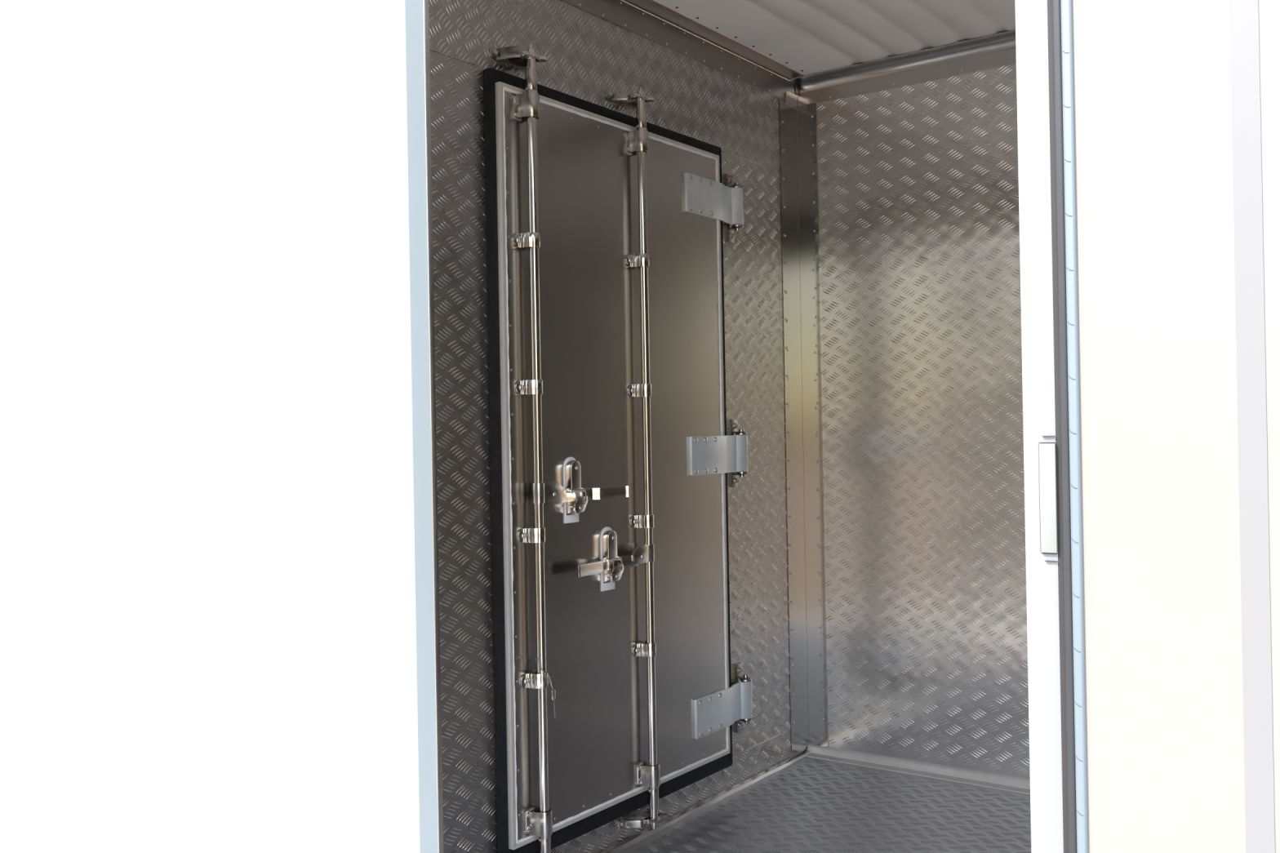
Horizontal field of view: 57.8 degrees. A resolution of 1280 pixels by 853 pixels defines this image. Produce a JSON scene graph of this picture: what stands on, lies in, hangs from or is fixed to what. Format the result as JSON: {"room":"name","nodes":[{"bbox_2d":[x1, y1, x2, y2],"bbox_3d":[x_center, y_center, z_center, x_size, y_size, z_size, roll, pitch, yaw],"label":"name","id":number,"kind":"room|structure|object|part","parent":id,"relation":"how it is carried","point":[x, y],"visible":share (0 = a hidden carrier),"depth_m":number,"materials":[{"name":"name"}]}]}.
{"room":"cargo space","nodes":[
{"label":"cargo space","id":0,"kind":"room"},
{"bbox_2d":[0,0,14,10],"bbox_3d":[0.170,-0.049,1.432,7.600,2.850,0.132,-1,0,36],"label":"wall","id":1,"kind":"structure","parent":0,"point":[3,3],"depth_m":2.47,"materials":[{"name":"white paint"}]},
{"bbox_2d":[0,0,444,852],"bbox_3d":[-0.922,0.108,2.129,1.716,2.040,0.048,-1,0,43],"label":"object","id":2,"kind":"structure","parent":1,"relation":"in","point":[220,620],"depth_m":1.89,"materials":[{"name":"white paint"}]},
{"bbox_3d":[-0.943,-0.887,2.130,1.715,0.050,0.040,-1,0,43],"label":"rail","id":3,"kind":"part","parent":2,"relation":"part of","materials":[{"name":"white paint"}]},
{"bbox_3d":[-0.909,0.967,2.125,1.715,0.321,0.041,-1,0,43],"label":"rail","id":4,"kind":"part","parent":2,"relation":"part of","materials":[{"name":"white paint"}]},
{"bbox_2d":[1014,0,1068,852],"bbox_3d":[0.434,0.101,1.209,0.046,2.080,0.060,-1,0,36],"label":"door frame","id":5,"kind":"structure","parent":1,"relation":"attached to","point":[1033,18],"depth_m":1.19,"materials":[{"name":"white metal"}]},
{"bbox_2d":[1038,435,1057,561],"bbox_3d":[0.416,0.074,1.182,0.017,0.128,0.004,-1,0,36],"label":"strike plate","id":6,"kind":"object","parent":1,"relation":"attached to","point":[1046,451],"visible":1,"depth_m":1.18,"materials":[{"name":"paint"}]},
{"bbox_2d":[1052,0,1279,852],"bbox_3d":[0.746,0.104,0.885,0.055,2.060,0.862,-1,0,-45],"label":"door","id":7,"kind":"structure","parent":1,"relation":"in","point":[1166,113],"depth_m":1.10,"materials":[{"name":"white paint"}]},
{"bbox_2d":[428,0,807,852],"bbox_3d":[-0.125,-0.001,3.128,0.082,2.475,2.380,-1,0,36],"label":"wall","id":8,"kind":"structure","parent":0,"point":[588,55],"depth_m":3.00,"materials":[{"name":"metal"}]},
{"bbox_2d":[488,44,528,70],"bbox_3d":[-0.289,-0.897,2.806,0.066,0.030,0.152,-1,0,36],"label":"cam keeper","id":9,"kind":"object","parent":8,"relation":"attached to","point":[512,55],"visible":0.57,"depth_m":2.77,"materials":[{"name":"metal"}]},
{"bbox_2d":[483,44,752,852],"bbox_3d":[0.008,0.086,3.165,0.090,2.015,1.111,-1,0,36],"label":"door","id":10,"kind":"structure","parent":8,"relation":"in","point":[612,455],"depth_m":3.03,"materials":[{"name":"grey metal"}]},
{"bbox_3d":[-0.245,0.093,2.784,0.023,1.950,0.023,-1,0,36],"label":"locking rod","id":11,"kind":"part","parent":10,"relation":"part of","materials":[{"name":"silver metal"}]},
{"bbox_2d":[535,657,555,719],"bbox_3d":[-0.231,0.630,2.782,0.038,0.152,0.050,-1,0,36],"label":"seal","id":12,"kind":"object","parent":10,"relation":"attached to","point":[553,691],"visible":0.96,"depth_m":2.78,"materials":[{"name":"metal"}]},
{"bbox_3d":[-0.224,0.160,2.812,0.030,0.049,0.099,-1,0,36],"label":"lock handle","id":13,"kind":"part","parent":10,"relation":"part of","materials":[{"name":"silver metal"}]},
{"bbox_3d":[-0.125,0.172,2.941,0.027,0.030,0.273,-1,0,40],"label":"lever","id":14,"kind":"part","parent":10,"relation":"part of","materials":[{"name":"silver metal"}]},
{"bbox_3d":[-0.088,0.358,2.986,0.027,0.030,0.273,-1,0,32],"label":"lever","id":15,"kind":"part","parent":10,"relation":"part of","materials":[{"name":"silver metal"}]},
{"bbox_3d":[0.004,0.344,3.119,0.030,0.049,0.099,-1,0,36],"label":"lock handle","id":16,"kind":"part","parent":10,"relation":"part of","materials":[{"name":"silver metal"}]},
{"bbox_3d":[0.020,0.089,3.148,0.023,1.950,0.023,-1,0,36],"label":"locking rod","id":17,"kind":"part","parent":10,"relation":"part of","materials":[{"name":"silver metal"}]},
{"bbox_2d":[604,89,636,110],"bbox_3d":[-0.031,-0.899,3.175,0.048,0.028,0.152,-1,0,36],"label":"cam keeper","id":18,"kind":"object","parent":8,"relation":"attached to","point":[624,99],"visible":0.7,"depth_m":3.14,"materials":[{"name":"metal"}]},
{"bbox_2d":[617,805,649,828],"bbox_3d":[0.005,1.072,3.169,0.048,0.028,0.152,-1,0,36],"label":"cam keeper","id":19,"kind":"object","parent":8,"relation":"attached to","point":[631,820],"visible":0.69,"depth_m":3.14,"materials":[{"name":"metal"}]},
{"bbox_2d":[561,0,804,100],"bbox_3d":[-0.121,-1.139,3.046,0.062,0.079,2.270,-1,0,36],"label":"trim","id":20,"kind":"structure","parent":8,"relation":"attached to","point":[650,20],"depth_m":3.46,"materials":[{"name":"metal"}]},
{"bbox_2d":[599,750,809,852],"bbox_3d":[-0.092,1.136,3.069,0.032,0.030,2.266,-1,0,36],"label":"trim","id":21,"kind":"structure","parent":8,"relation":"attached to","point":[621,846],"depth_m":3.43,"materials":[{"name":"metal"}]},
{"bbox_2d":[724,173,742,243],"bbox_3d":[0.299,-0.683,3.619,0.050,0.212,0.048,-1,0,36],"label":"bracket","id":22,"kind":"object","parent":8,"relation":"attached to","point":[730,236],"visible":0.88,"depth_m":3.62,"materials":[{"name":"metal"}]},
{"bbox_3d":[0.280,-0.683,3.628,0.009,0.212,0.040,-1,0,36],"label":"plate","id":23,"kind":"part","parent":22,"relation":"part of","materials":[{"name":"metal"}]},
{"bbox_2d":[728,419,746,487],"bbox_3d":[0.312,0.083,3.617,0.050,0.212,0.048,-1,0,36],"label":"bracket","id":24,"kind":"object","parent":8,"relation":"attached to","point":[733,424],"visible":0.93,"depth_m":3.61,"materials":[{"name":"metal"}]},
{"bbox_3d":[0.294,0.084,3.626,0.009,0.212,0.040,-1,0,36],"label":"plate","id":25,"kind":"part","parent":24,"relation":"part of","materials":[{"name":"metal"}]},
{"bbox_2d":[733,662,750,733],"bbox_3d":[0.326,0.847,3.615,0.050,0.212,0.048,-1,0,36],"label":"bracket","id":26,"kind":"object","parent":8,"relation":"attached to","point":[737,668],"visible":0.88,"depth_m":3.61,"materials":[{"name":"metal"}]},
{"bbox_3d":[0.308,0.848,3.624,0.009,0.212,0.040,-1,0,36],"label":"plate","id":27,"kind":"part","parent":26,"relation":"part of","materials":[{"name":"metal"}]},
{"bbox_2d":[779,98,828,753],"bbox_3d":[0.556,-0.003,3.929,0.076,2.206,0.122,-1,0,36],"label":"corner post","id":28,"kind":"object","parent":8,"relation":"attached to","point":[797,127],"depth_m":3.97,"materials":[{"name":"metal"}]},
{"bbox_2d":[617,756,1031,852],"bbox_3d":[1.759,1.147,1.709,4.600,0.101,2.312,-1,0,36],"label":"floor","id":29,"kind":"structure","parent":0,"point":[811,805],"depth_m":3.32,"materials":[{"name":"grey metal"}]},
{"bbox_2d":[653,0,1015,75],"bbox_3d":[1.715,-1.245,1.716,4.600,0.062,2.312,-1,0,36],"label":"ceiling","id":30,"kind":"structure","parent":0,"point":[805,37],"depth_m":3.44,"materials":[{"name":"white metal"}]},
{"bbox_2d":[795,63,1030,779],"bbox_3d":[2.474,-0.050,2.654,4.680,2.475,0.082,-1,0,36],"label":"wall","id":31,"kind":"structure","parent":0,"point":[922,435],"depth_m":3.74,"materials":[{"name":"silver metal"}]},
{"bbox_2d":[785,29,1016,109],"bbox_3d":[2.371,-1.178,2.616,4.590,0.091,0.084,-1,0,36],"label":"trim","id":32,"kind":"structure","parent":31,"relation":"attached to","point":[997,50],"depth_m":3.75,"materials":[{"name":"metal"}]},
{"bbox_2d":[806,744,1030,794],"bbox_3d":[2.423,1.073,2.625,4.590,0.031,0.046,-1,0,36],"label":"trim","id":33,"kind":"structure","parent":31,"relation":"attached to","point":[873,761],"depth_m":3.73,"materials":[{"name":"metal"}]}
]}

